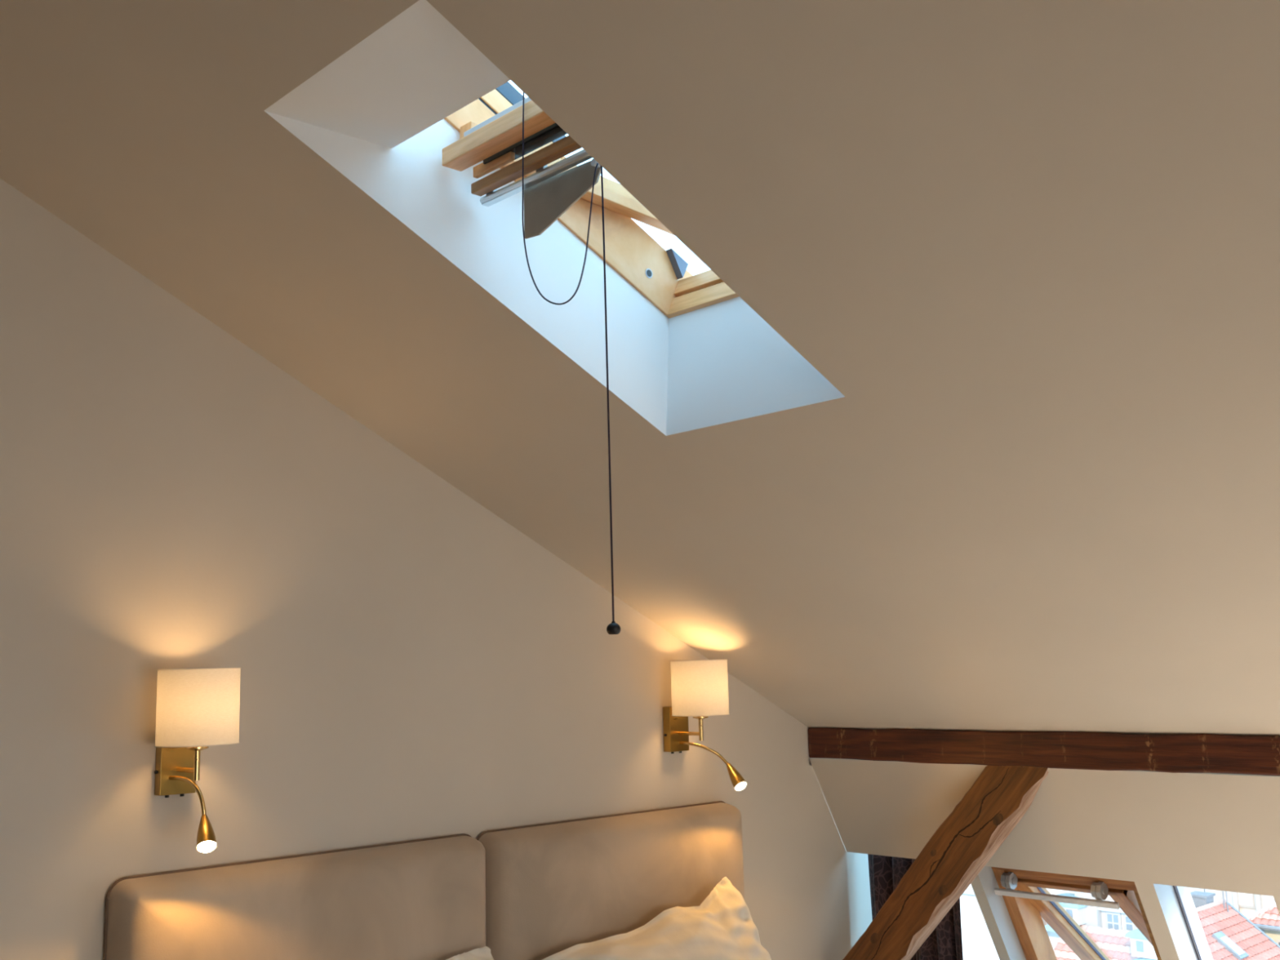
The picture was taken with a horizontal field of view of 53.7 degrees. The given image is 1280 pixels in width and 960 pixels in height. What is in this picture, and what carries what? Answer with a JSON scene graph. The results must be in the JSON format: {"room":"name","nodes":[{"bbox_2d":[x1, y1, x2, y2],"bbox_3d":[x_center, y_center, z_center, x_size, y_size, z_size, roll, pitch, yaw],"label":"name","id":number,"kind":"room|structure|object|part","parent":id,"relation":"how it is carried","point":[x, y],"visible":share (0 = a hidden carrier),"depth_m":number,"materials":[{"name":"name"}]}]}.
{"room":"bedroom","nodes":[
{"label":"bedroom","id":0,"kind":"room"},
{"bbox_2d":[0,178,872,959],"bbox_3d":[-2.154,0.237,2.303,9.450,3.538,0.045,7,-12,-43],"label":"wall","id":1,"kind":"structure","parent":0,"point":[415,664],"depth_m":3.37,"materials":[{"name":"paint"}]},
{"bbox_2d":[154,667,241,853],"bbox_3d":[-1.081,0.673,3.059,0.194,0.429,0.233,7,-12,-43],"label":"wall sconce","id":2,"kind":"object","parent":1,"relation":"attached to","point":[197,709],"visible":1,"depth_m":2.99,"materials":[{"name":"beige fabric"}]},
{"bbox_3d":[-1.102,0.707,3.078,0.012,0.012,0.104,7,-12,-43],"label":"arm","id":3,"kind":"part","parent":2,"relation":"part of","materials":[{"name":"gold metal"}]},
{"bbox_2d":[186,746,208,780],"bbox_3d":[-1.068,0.659,3.047,0.052,0.126,0.052,7,-12,-43],"label":"socket","id":4,"kind":"object","parent":2,"relation":"attached to","point":[196,770],"depth_m":3.04,"materials":[{"name":"gold metal"}]},
{"bbox_3d":[-1.070,0.549,3.064,0.191,0.183,0.191,7,-12,-43],"label":"lamp shade","id":5,"kind":"part","parent":2,"relation":"part of","materials":[{"name":"fabric"}]},
{"bbox_2d":[662,659,746,791],"bbox_3d":[0.200,0.827,4.258,0.217,0.434,0.235,7,-12,-43],"label":"wall sconce","id":6,"kind":"object","parent":1,"relation":"attached to","point":[699,688],"visible":1,"depth_m":4.20,"materials":[{"name":"beige fabric"}]},
{"bbox_3d":[0.169,0.857,4.271,0.012,0.012,0.104,7,-12,-43],"label":"arm","id":7,"kind":"part","parent":6,"relation":"part of","materials":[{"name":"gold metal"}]},
{"bbox_3d":[0.201,0.700,4.257,0.191,0.183,0.191,7,-12,-43],"label":"lamp shade","id":8,"kind":"part","parent":6,"relation":"part of","materials":[{"name":"fabric"}]},
{"bbox_2d":[693,715,708,740],"bbox_3d":[0.204,0.810,4.240,0.052,0.126,0.052,7,-12,-43],"label":"socket","id":9,"kind":"object","parent":6,"relation":"attached to","point":[700,733],"depth_m":4.23,"materials":[{"name":"gold metal"}]},
{"bbox_2d":[0,0,1279,777],"bbox_3d":[-0.409,-0.803,-0.061,8.585,2.288,6.000,7,-12,-43],"label":"ceiling","id":10,"kind":"structure","parent":0,"point":[980,431],"depth_m":2.65,"materials":[{"name":"paint"}]},
{"bbox_2d":[441,81,738,318],"bbox_3d":[-0.050,-0.782,2.773,1.029,0.637,0.603,7,-12,-43],"label":"window","id":11,"kind":"structure","parent":10,"relation":"attached to","point":[490,127],"depth_m":2.95,"materials":[{"name":"brown wood"}]},
{"bbox_3d":[-0.234,-0.733,2.580,0.052,0.040,0.521,7,-12,-43],"label":"rail","id":12,"kind":"part","parent":11,"relation":"part of","materials":[{"name":"brown wood"}]},
{"bbox_2d":[471,122,582,195],"bbox_3d":[-0.191,-0.694,2.608,0.040,0.068,0.511,7,-12,-43],"label":"vent","id":13,"kind":"object","parent":11,"relation":"attached to","point":[538,161],"depth_m":2.66,"materials":[{"name":"wood"}]},
{"bbox_2d":[524,160,600,239],"bbox_3d":[-0.161,-0.589,2.638,0.006,0.119,0.254,7,-12,-43],"label":"flap","id":14,"kind":"object","parent":11,"relation":"hanging from","point":[546,201],"visible":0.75,"depth_m":2.65,"materials":[{"name":"grey metal"}]},
{"bbox_2d":[591,158,600,168],"bbox_3d":[-0.088,-0.646,2.542,0.016,0.031,0.017,7,-12,-43],"label":"pulley","id":15,"kind":"object","parent":11,"relation":"attached to","point":[593,162],"visible":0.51,"depth_m":2.54,"materials":[{"name":"metal"}]},
{"bbox_2d":[521,92,620,634],"bbox_3d":[-0.137,-0.261,2.449,0.175,1.116,0.070,0,-9,-8],"label":"pull cord","id":16,"kind":"object","parent":15,"relation":"hanging from","point":[613,628],"visible":0.91,"depth_m":2.46,"materials":[{"name":"black fabric"}]},
{"bbox_3d":[-0.154,-0.575,2.495,0.155,0.481,0.070,0,-9,-8],"label":"looped cord","id":17,"kind":"part","parent":16,"relation":"part of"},
{"bbox_3d":[-0.072,-0.187,2.459,0.009,0.938,0.029,6,-11,-39],"label":"hanging cord","id":18,"kind":"part","parent":16,"relation":"part of","materials":[{"name":"black"}]},
{"bbox_3d":[0.297,-0.515,3.058,0.068,0.063,0.543,7,-12,-43],"label":"glazing rail","id":19,"kind":"part","parent":11,"relation":"part of","materials":[{"name":"brown wood"}]},
{"bbox_3d":[0.281,-0.463,3.034,0.069,0.070,0.603,7,-12,-43],"label":"rail","id":20,"kind":"part","parent":11,"relation":"part of","materials":[{"name":"brown wood"}]},
{"bbox_2d":[808,727,1279,776],"bbox_3d":[2.721,0.623,2.689,0.063,0.119,5.990,7,-12,-43],"label":"roof beam","id":21,"kind":"structure","parent":10,"relation":"attached to","point":[1104,751],"depth_m":4.07,"materials":[{"name":"brown wood"}]},
{"bbox_2d":[808,758,1279,959],"bbox_3d":[3.014,1.342,2.872,0.854,1.265,6.045,7,-12,-43],"label":"ceiling","id":22,"kind":"structure","parent":0,"point":[1158,832],"depth_m":4.08,"materials":[{"name":"paint"}]},
{"bbox_2d":[867,853,963,959],"bbox_3d":[1.043,1.789,4.747,0.056,0.850,0.439,7,-12,-43],"label":"curtain","id":23,"kind":"object","parent":22,"relation":"hanging from","point":[944,942],"visible":0.3,"depth_m":4.75,"materials":[{"name":"brown fabric"}]},
{"bbox_2d":[842,765,1048,959],"bbox_3d":[0.915,1.671,4.495,0.078,1.332,1.344,7,-12,-43],"label":"brace","id":24,"kind":"object","parent":22,"relation":"attached to","point":[1001,796],"visible":1,"depth_m":4.33,"materials":[{"name":"brown wood"}]},
{"bbox_2d":[991,866,1161,959],"bbox_3d":[1.796,1.681,4.604,1.036,0.948,0.585,7,-12,-43],"label":"window","id":25,"kind":"structure","parent":22,"relation":"in","point":[1025,895],"depth_m":4.52,"materials":[{"name":"orange wood"}]},
{"bbox_3d":[1.434,1.447,4.371,0.020,0.023,0.463,7,-12,-43],"label":"rod","id":26,"kind":"part","parent":25,"relation":"part of","materials":[{"name":"paint"}]},
{"bbox_3d":[1.475,1.271,4.369,0.178,0.192,0.579,7,-12,-43],"label":"head rail","id":27,"kind":"part","parent":25,"relation":"part of","materials":[{"name":"orange wood"}]},
{"bbox_3d":[1.509,1.347,4.388,0.106,0.069,0.579,7,-12,-43],"label":"head rail","id":28,"kind":"part","parent":25,"relation":"part of","materials":[{"name":"orange wood"}]},
{"bbox_3d":[1.491,1.403,4.416,0.054,0.060,0.434,7,-12,-43],"label":"rail","id":29,"kind":"part","parent":25,"relation":"part of","materials":[{"name":"orange wood"}]},
{"bbox_3d":[1.518,1.361,4.394,0.098,0.063,0.579,7,-12,-43],"label":"head rail","id":30,"kind":"part","parent":25,"relation":"part of","materials":[{"name":"orange wood"}]},
{"bbox_3d":[1.526,1.373,4.400,0.090,0.057,0.579,7,-12,-43],"label":"head rail","id":31,"kind":"part","parent":25,"relation":"part of","materials":[{"name":"orange wood"}]},
{"bbox_2d":[1173,885,1208,959],"bbox_3d":[2.019,1.611,4.078,0.593,0.989,0.364,7,-12,-43],"label":"window","id":32,"kind":"structure","parent":22,"relation":"in","point":[1180,891],"depth_m":4.15,"materials":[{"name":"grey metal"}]},
{"bbox_3d":[-0.033,1.660,-0.138,9.450,0.120,6.000,7,-12,-43],"label":"floor","id":33,"kind":"structure","parent":0,"visible":0},
{"bbox_2d":[103,800,744,959],"bbox_3d":[0.244,1.472,2.882,2.198,1.152,2.096,7,-12,-43],"label":"headboard","id":34,"kind":"object","parent":33,"relation":"on","point":[539,891],"visible":0.99,"depth_m":3.50,"materials":[{"name":"beige fabric"}]},
{"bbox_3d":[-0.825,1.406,3.248,1.060,0.847,0.121,7,-12,-43],"label":"headboard panel","id":35,"kind":"part","parent":34,"relation":"part of","materials":[{"name":"beige fabric"}]},
{"bbox_2d":[445,946,493,959],"bbox_3d":[-0.604,1.411,3.139,0.771,0.333,0.294,7,-12,-43],"label":"pillow","id":36,"kind":"object","parent":34,"relation":"on","point":[483,953],"visible":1,"depth_m":3.48,"materials":[{"name":"white fabric"}]},
{"bbox_3d":[-0.040,1.499,3.985,1.091,0.847,0.121,7,-12,-43],"label":"headboard panel","id":37,"kind":"part","parent":34,"relation":"part of","materials":[{"name":"beige fabric"}]},
{"bbox_2d":[542,876,771,959],"bbox_3d":[0.108,1.458,3.791,0.880,0.404,0.272,7,-12,-43],"label":"pillow","id":38,"kind":"object","parent":34,"relation":"on","point":[722,927],"visible":1,"depth_m":3.87,"materials":[{"name":"white fabric"}]},
{"label":"outside","id":39,"kind":"structure","parent":0,"visible":0},
{"bbox_3d":[41.865,30.110,60.137,132.000,0.200,150.000,7,-12,-43],"label":"ground","id":40,"kind":"structure","parent":39,"visible":0},
{"bbox_2d":[960,884,1212,959],"bbox_3d":[13.512,20.086,50.091,7.020,18.000,16.000,7,-12,-43],"label":"sky","id":41,"kind":"structure","parent":40,"relation":"on","point":[977,941],"depth_m":46.96,"materials":[{"name":"white"}]},
{"bbox_3d":[11.508,15.778,48.935,0.250,0.170,16.000,7,-12,-43],"label":"cornice","id":42,"kind":"part","parent":41,"relation":"part of","materials":[{"name":"white"}]},
{"bbox_3d":[15.000,15.171,44.137,0.040,0.320,0.220,7,-12,-43],"label":"pane","id":43,"kind":"part","parent":41,"relation":"part of","materials":[{"name":"blue glass"}]},
{"bbox_3d":[16.348,15.235,43.961,0.050,0.247,0.161,7,-12,-43],"label":"pane","id":44,"kind":"part","parent":41,"relation":"part of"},
{"bbox_3d":[16.356,15.539,43.915,0.050,0.247,0.161,7,-12,-43],"label":"pane","id":45,"kind":"part","parent":41,"relation":"part of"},
{"bbox_3d":[16.500,15.207,43.803,0.050,0.247,0.161,7,-12,-43],"label":"pane","id":46,"kind":"part","parent":41,"relation":"part of","materials":[{"name":"blue glass"}]},
{"bbox_3d":[16.508,15.511,43.757,0.050,0.247,0.161,7,-12,-43],"label":"pane","id":47,"kind":"part","parent":41,"relation":"part of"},
{"bbox_3d":[16.823,15.122,43.470,0.050,0.188,0.211,7,-12,-43],"label":"pane","id":48,"kind":"part","parent":41,"relation":"part of","materials":[{"name":"glass"}]},
{"bbox_3d":[16.829,15.367,43.432,0.050,0.188,0.211,7,-12,-43],"label":"pane","id":49,"kind":"part","parent":41,"relation":"part of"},
{"bbox_2d":[1053,924,1157,959],"bbox_3d":[15.840,21.112,41.028,3.218,13.108,4.709,7,-12,-43],"label":"building","id":50,"kind":"structure","parent":40,"relation":"on","point":[1116,944],"depth_m":42.59,"materials":[{"name":"red tile"}]},
{"bbox_3d":[16.042,14.969,40.558,0.040,0.320,0.220,7,-12,-43],"label":"pane","id":51,"kind":"part","parent":50,"relation":"part of","materials":[{"name":"glass"}]},
{"bbox_2d":[1190,888,1279,959],"bbox_3d":[20.963,20.612,40.939,5.420,13.810,6.509,7,-12,-43],"label":"building roof","id":52,"kind":"structure","parent":40,"relation":"on","point":[1229,935],"depth_m":43.55,"materials":[{"name":"tile"}]},
{"bbox_2d":[1211,930,1248,959],"bbox_3d":[19.814,15.655,42.444,0.650,0.788,0.953,7,-12,-43],"label":"roof light","id":53,"kind":"object","parent":52,"relation":"attached to","point":[1220,938],"depth_m":42.33,"materials":[{"name":"white glass"}]},
{"bbox_2d":[1212,889,1275,917],"bbox_3d":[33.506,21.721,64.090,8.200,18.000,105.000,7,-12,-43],"label":"house","id":54,"kind":"structure","parent":40,"relation":"on","point":[1247,904],"depth_m":62.26,"materials":[{"name":"white paint"}]},
{"bbox_3d":[28.741,20.693,63.481,0.070,1.300,0.800,7,-12,-43],"label":"pane","id":55,"kind":"part","parent":54,"relation":"part of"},
{"bbox_3d":[29.821,20.332,62.376,0.070,1.300,0.800,7,-12,-43],"label":"pane","id":56,"kind":"part","parent":54,"relation":"part of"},
{"bbox_2d":[1246,902,1279,945],"bbox_3d":[29.710,20.300,44.705,9.190,15.126,12.100,7,-12,-43],"label":"house","id":57,"kind":"structure","parent":40,"relation":"on","point":[1267,919],"depth_m":46.28,"materials":[{"name":"red tile"}]}
]}

